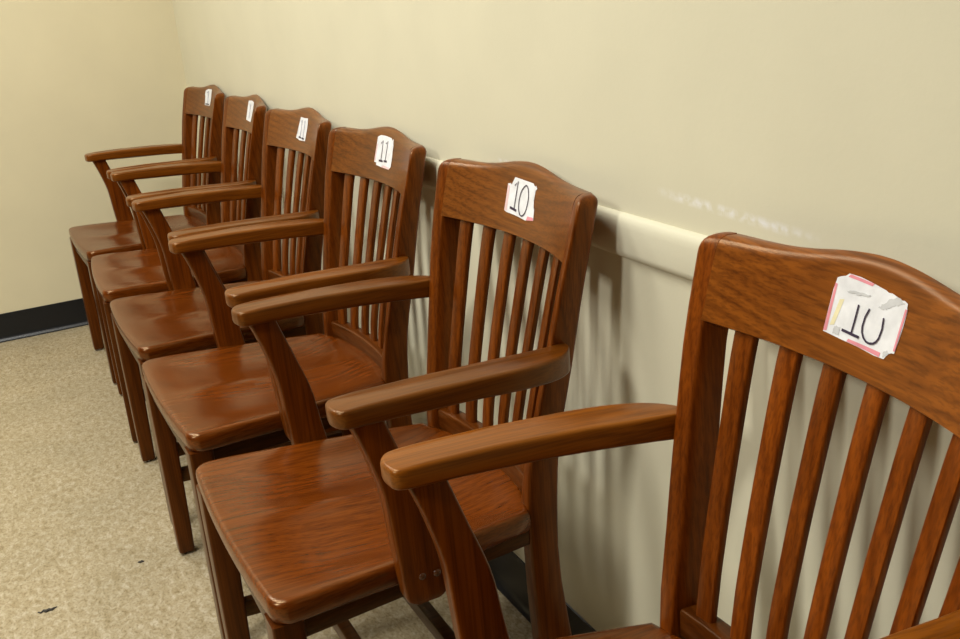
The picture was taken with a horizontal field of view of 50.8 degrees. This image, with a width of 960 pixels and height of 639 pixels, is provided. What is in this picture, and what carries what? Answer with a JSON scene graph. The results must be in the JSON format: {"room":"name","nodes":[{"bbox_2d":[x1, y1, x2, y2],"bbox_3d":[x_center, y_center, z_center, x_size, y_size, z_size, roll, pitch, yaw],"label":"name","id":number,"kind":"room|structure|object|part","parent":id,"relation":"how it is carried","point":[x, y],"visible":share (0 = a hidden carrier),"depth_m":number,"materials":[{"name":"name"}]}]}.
{"room":"waiting room","nodes":[
{"label":"waiting room","id":0,"kind":"room"},
{"bbox_2d":[0,0,201,313],"bbox_3d":[-3.251,-0.919,2.869,4.600,2.750,0.100,-13,20,-23],"label":"wall","id":1,"kind":"structure","parent":0,"point":[78,78],"depth_m":3.78,"materials":[{"name":"yellow paint"}]},
{"bbox_2d":[0,298,87,342],"bbox_3d":[-3.124,0.346,3.237,4.583,0.107,0.016,-13,20,-23],"label":"baseboard","id":2,"kind":"structure","parent":1,"relation":"attached to","point":[55,317],"depth_m":3.88,"materials":[{"name":"black rubber"}]},
{"bbox_2d":[0,325,532,638],"bbox_3d":[-1.493,1.356,0.144,4.800,0.100,7.492,-13,20,-23],"label":"floor","id":3,"kind":"structure","parent":0,"point":[80,504],"depth_m":2.39,"materials":[{"name":"carpet"}]},
{"bbox_2d":[37,606,56,612],"bbox_3d":[-0.888,0.596,2.077,0.039,0.005,0.014,-13,20,-23],"label":"scrap","id":4,"kind":"object","parent":3,"relation":"on","point":[48,609],"visible":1,"depth_m":2.08,"materials":[{"name":"grey"}]},
{"bbox_2d":[69,85,224,383],"bbox_3d":[-1.098,-0.316,3.449,0.546,0.888,0.532,-14,21,-25],"label":"wooden armchair","id":5,"kind":"object","parent":3,"relation":"on","point":[89,241],"visible":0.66,"depth_m":3.51,"materials":[{"name":"brown wood"}]},
{"bbox_3d":[-1.392,-0.093,3.595,0.042,0.410,0.043,-14,21,-25],"label":"leg","id":6,"kind":"part","parent":5,"relation":"part of","materials":[{"name":"brown wood"}]},
{"bbox_3d":[-1.195,0.009,3.242,0.042,0.410,0.043,-14,21,-25],"label":"leg","id":7,"kind":"part","parent":5,"relation":"part of","materials":[{"name":"brown wood"}]},
{"bbox_3d":[-1.215,-0.589,3.581,0.348,0.044,0.064,-14,21,-25],"label":"armrest","id":8,"kind":"part","parent":5,"relation":"part of","materials":[{"name":"brown wood"}]},
{"bbox_3d":[-1.142,-0.287,3.433,0.442,0.052,0.471,-14,21,-25],"label":"seat","id":9,"kind":"part","parent":5,"relation":"part of","materials":[{"name":"brown wood"}]},
{"bbox_3d":[-0.994,-0.474,3.185,0.348,0.044,0.064,-14,21,-25],"label":"armrest","id":10,"kind":"part","parent":5,"relation":"part of","materials":[{"name":"brown wood"}]},
{"bbox_3d":[-1.020,-0.399,3.686,0.126,0.870,0.069,-14,21,-25],"label":"post","id":11,"kind":"part","parent":5,"relation":"part of","materials":[{"name":"brown wood"}]},
{"bbox_3d":[-0.960,-0.356,3.514,0.041,0.036,0.305,-14,21,-25],"label":"rail","id":12,"kind":"part","parent":5,"relation":"part of","materials":[{"name":"brown wood"}]},
{"bbox_3d":[-0.924,-0.737,3.424,0.077,0.106,0.391,-14,21,-25],"label":"crest rail","id":13,"kind":"part","parent":5,"relation":"part of","materials":[{"name":"brown wood"}]},
{"bbox_3d":[-0.846,-0.309,3.373,0.126,0.870,0.069,-14,21,-25],"label":"post","id":14,"kind":"part","parent":5,"relation":"part of","materials":[{"name":"brown wood"}]},
{"bbox_2d":[91,94,266,441],"bbox_3d":[-0.855,-0.180,2.983,0.546,0.888,0.532,-12,20,-21],"label":"wooden armchair","id":15,"kind":"object","parent":3,"relation":"on","point":[117,275],"visible":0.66,"depth_m":2.96,"materials":[{"name":"brown wood"}]},
{"bbox_3d":[-1.144,0.035,3.151,0.042,0.410,0.043,-12,20,-21],"label":"leg","id":16,"kind":"part","parent":15,"relation":"part of","materials":[{"name":"brown wood"}]},
{"bbox_3d":[-0.975,0.143,2.786,0.042,0.410,0.043,-12,20,-21],"label":"leg","id":17,"kind":"part","parent":15,"relation":"part of","materials":[{"name":"brown wood"}]},
{"bbox_3d":[-0.956,-0.456,3.121,0.348,0.044,0.064,-12,20,-21],"label":"armrest","id":18,"kind":"part","parent":15,"relation":"part of","materials":[{"name":"brown wood"}]},
{"bbox_3d":[-0.901,-0.152,2.970,0.442,0.052,0.471,-12,20,-21],"label":"seat","id":19,"kind":"part","parent":15,"relation":"part of","materials":[{"name":"brown wood"}]},
{"bbox_3d":[-0.767,-0.335,2.711,0.348,0.044,0.064,-12,20,-21],"label":"armrest","id":20,"kind":"part","parent":15,"relation":"part of","materials":[{"name":"brown wood"}]},
{"bbox_3d":[-0.759,-0.263,3.213,0.126,0.870,0.069,-12,20,-21],"label":"post","id":21,"kind":"part","parent":15,"relation":"part of","materials":[{"name":"brown wood"}]},
{"bbox_3d":[-0.712,-0.217,3.038,0.041,0.036,0.305,-12,20,-21],"label":"rail","id":22,"kind":"part","parent":15,"relation":"part of","materials":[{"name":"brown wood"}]},
{"bbox_3d":[-0.674,-0.597,2.943,0.077,0.106,0.391,-12,20,-21],"label":"crest rail","id":23,"kind":"part","parent":15,"relation":"part of","materials":[{"name":"brown wood"}]},
{"bbox_3d":[-0.609,-0.167,2.890,0.126,0.870,0.069,-12,20,-21],"label":"post","id":24,"kind":"part","parent":15,"relation":"part of","materials":[{"name":"brown wood"}]},
{"bbox_2d":[110,107,338,522],"bbox_3d":[-0.616,-0.043,2.514,0.546,0.888,0.532,-14,20,-24],"label":"wooden armchair","id":25,"kind":"object","parent":3,"relation":"on","point":[146,327],"visible":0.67,"depth_m":2.55,"materials":[{"name":"brown wood"}]},
{"bbox_3d":[-0.909,0.178,2.666,0.042,0.410,0.043,-14,20,-24],"label":"leg","id":26,"kind":"part","parent":25,"relation":"part of","materials":[{"name":"brown wood"}]},
{"bbox_3d":[-0.719,0.281,2.310,0.042,0.410,0.043,-14,20,-24],"label":"leg","id":27,"kind":"part","parent":25,"relation":"part of","materials":[{"name":"brown wood"}]},
{"bbox_3d":[-0.729,-0.316,2.648,0.348,0.044,0.064,-14,20,-24],"label":"armrest","id":28,"kind":"part","parent":25,"relation":"part of","materials":[{"name":"brown wood"}]},
{"bbox_3d":[-0.661,-0.014,2.499,0.442,0.052,0.471,-14,20,-24],"label":"seat","id":29,"kind":"part","parent":25,"relation":"part of","materials":[{"name":"brown wood"}]},
{"bbox_3d":[-0.516,-0.200,2.249,0.348,0.044,0.064,-14,20,-24],"label":"armrest","id":30,"kind":"part","parent":25,"relation":"part of","materials":[{"name":"brown wood"}]},
{"bbox_3d":[-0.534,-0.126,2.750,0.126,0.870,0.069,-14,20,-24],"label":"post","id":31,"kind":"part","parent":25,"relation":"part of","materials":[{"name":"brown wood"}]},
{"bbox_3d":[-0.477,-0.082,2.578,0.041,0.036,0.305,-14,20,-24],"label":"rail","id":32,"kind":"part","parent":25,"relation":"part of","materials":[{"name":"brown wood"}]},
{"bbox_3d":[-0.441,-0.463,2.486,0.077,0.106,0.391,-14,20,-24],"label":"crest rail","id":33,"kind":"part","parent":25,"relation":"part of","materials":[{"name":"brown wood"}]},
{"bbox_3d":[-0.366,-0.034,2.434,0.126,0.870,0.069,-14,20,-24],"label":"post","id":34,"kind":"part","parent":25,"relation":"part of","materials":[{"name":"brown wood"}]},
{"bbox_2d":[142,127,425,638],"bbox_3d":[-0.377,0.094,2.046,0.546,0.888,0.532,-14,21,-25],"label":"wooden armchair","id":35,"kind":"object","parent":3,"relation":"on","point":[223,401],"visible":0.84,"depth_m":2.03,"materials":[{"name":"brown wood"}]},
{"bbox_3d":[-0.670,0.316,2.195,0.042,0.410,0.043,-14,21,-25],"label":"leg","id":36,"kind":"part","parent":35,"relation":"part of","materials":[{"name":"brown wood"}]},
{"bbox_3d":[-0.477,0.419,1.841,0.042,0.410,0.043,-14,21,-25],"label":"leg","id":37,"kind":"part","parent":35,"relation":"part of","materials":[{"name":"brown wood"}]},
{"bbox_3d":[-0.491,-0.179,2.179,0.348,0.044,0.064,-14,21,-25],"label":"armrest","id":38,"kind":"part","parent":35,"relation":"part of","materials":[{"name":"brown wood"}]},
{"bbox_3d":[-0.421,0.123,2.031,0.442,0.052,0.471,-14,21,-25],"label":"seat","id":39,"kind":"part","parent":35,"relation":"part of","materials":[{"name":"brown wood"}]},
{"bbox_3d":[-0.275,-0.064,1.781,0.348,0.044,0.064,-14,21,-25],"label":"armrest","id":40,"kind":"part","parent":35,"relation":"part of","materials":[{"name":"brown wood"}]},
{"bbox_3d":[-0.296,0.011,2.283,0.126,0.870,0.069,-14,21,-25],"label":"post","id":41,"kind":"part","parent":35,"relation":"part of","materials":[{"name":"brown wood"}]},
{"bbox_3d":[-0.238,0.055,2.111,0.041,0.036,0.305,-14,21,-25],"label":"rail","id":42,"kind":"part","parent":35,"relation":"part of","materials":[{"name":"brown wood"}]},
{"bbox_3d":[-0.202,-0.327,2.019,0.077,0.106,0.391,-14,21,-25],"label":"crest rail","id":43,"kind":"part","parent":35,"relation":"part of","materials":[{"name":"brown wood"}]},
{"bbox_3d":[-0.125,0.102,1.968,0.126,0.870,0.069,-14,21,-25],"label":"post","id":44,"kind":"part","parent":35,"relation":"part of","materials":[{"name":"brown wood"}]},
{"bbox_2d":[196,158,597,638],"bbox_3d":[-0.124,0.242,1.541,0.546,0.888,0.532,-13,20,-24],"label":"wooden armchair","id":45,"kind":"object","parent":3,"relation":"on","point":[313,528],"visible":0.91,"depth_m":1.48,"materials":[{"name":"brown wood"}]},
{"bbox_3d":[-0.416,0.463,1.695,0.042,0.410,0.043,-13,20,-24],"label":"leg","id":46,"kind":"part","parent":45,"relation":"part of","materials":[{"name":"brown wood"}]},
{"bbox_3d":[-0.230,0.567,1.338,0.042,0.410,0.043,-13,20,-24],"label":"leg","id":47,"kind":"part","parent":45,"relation":"part of","materials":[{"name":"brown wood"}]},
{"bbox_3d":[-0.235,-0.031,1.675,0.348,0.044,0.064,-13,20,-24],"label":"armrest","id":48,"kind":"part","parent":45,"relation":"part of","materials":[{"name":"brown wood"}]},
{"bbox_3d":[-0.169,0.272,1.526,0.442,0.052,0.471,-13,20,-24],"label":"seat","id":49,"kind":"part","parent":45,"relation":"part of","materials":[{"name":"brown wood"}]},
{"bbox_3d":[-0.040,0.159,1.776,0.126,0.870,0.069,-13,20,-24],"label":"post","id":50,"kind":"part","parent":45,"relation":"part of","materials":[{"name":"brown wood"}]},
{"bbox_3d":[-0.026,0.086,1.274,0.348,0.044,0.064,-13,20,-24],"label":"armrest","id":51,"kind":"part","parent":45,"relation":"part of","materials":[{"name":"brown wood"}]},
{"bbox_3d":[0.016,0.204,1.603,0.041,0.036,0.305,-13,20,-24],"label":"rail","id":52,"kind":"part","parent":45,"relation":"part of","materials":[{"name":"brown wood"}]},
{"bbox_3d":[0.052,-0.177,1.510,0.077,0.106,0.391,-13,20,-24],"label":"crest rail","id":53,"kind":"part","parent":45,"relation":"part of","materials":[{"name":"brown wood"}]},
{"bbox_3d":[0.126,0.252,1.459,0.126,0.870,0.069,-13,20,-24],"label":"post","id":54,"kind":"part","parent":45,"relation":"part of","materials":[{"name":"brown wood"}]},
{"bbox_2d":[380,232,959,638],"bbox_3d":[0.152,0.414,0.961,0.546,0.888,0.532,-11,20,-18],"label":"wooden armchair","id":55,"kind":"object","parent":3,"relation":"on","point":[882,322],"visible":1,"depth_m":1.02,"materials":[{"name":"brown wood"}]},
{"bbox_3d":[0.063,0.136,1.102,0.348,0.044,0.064,-11,20,-18],"label":"armrest","id":56,"kind":"part","parent":55,"relation":"part of","materials":[{"name":"orange wood"}]},
{"bbox_3d":[0.105,0.442,0.950,0.442,0.052,0.471,-11,20,-18],"label":"seat","id":57,"kind":"part","parent":55,"relation":"part of","materials":[{"name":"brown wood"}]},
{"bbox_3d":[0.261,0.332,1.186,0.126,0.870,0.069,-11,20,-18],"label":"post","id":58,"kind":"part","parent":55,"relation":"part of","materials":[{"name":"brown wood"}]},
{"bbox_3d":[0.299,0.380,1.009,0.041,0.036,0.305,-11,20,-18],"label":"rail","id":59,"kind":"part","parent":55,"relation":"part of","materials":[{"name":"brown wood"}]},
{"bbox_3d":[0.338,0.001,0.909,0.077,0.106,0.391,-11,20,-18],"label":"crest rail","id":60,"kind":"part","parent":55,"relation":"part of","materials":[{"name":"brown wood"}]},
{"bbox_3d":[0.230,0.262,0.684,0.348,0.044,0.064,-11,20,-18],"label":"armrest","id":61,"kind":"part","parent":55,"relation":"part of","materials":[{"name":"orange wood"}]},
{"bbox_3d":[0.393,0.432,0.855,0.126,0.870,0.069,-11,20,-18],"label":"post","id":62,"kind":"part","parent":55,"relation":"part of","materials":[{"name":"brown wood"}]},
{"bbox_2d":[172,0,959,638],"bbox_3d":[0.486,-0.488,0.627,0.100,2.750,7.492,-13,20,-23],"label":"wall","id":63,"kind":"structure","parent":0,"point":[820,124],"depth_m":1.28,"materials":[{"name":"beige paint"}]},
{"bbox_2d":[488,551,595,634],"bbox_3d":[0.543,0.772,1.024,0.016,0.107,7.292,-13,20,-23],"label":"baseboard","id":64,"kind":"structure","parent":63,"relation":"attached to","point":[508,570],"depth_m":1.95,"materials":[{"name":"black rubber"}]},
{"bbox_2d":[422,156,707,280],"bbox_3d":[0.483,0.053,0.783,0.012,0.060,7.292,-13,20,-23],"label":"trim","id":65,"kind":"structure","parent":63,"relation":"attached to","point":[667,248],"depth_m":1.30,"materials":[{"name":"beige paint"}]}
]}

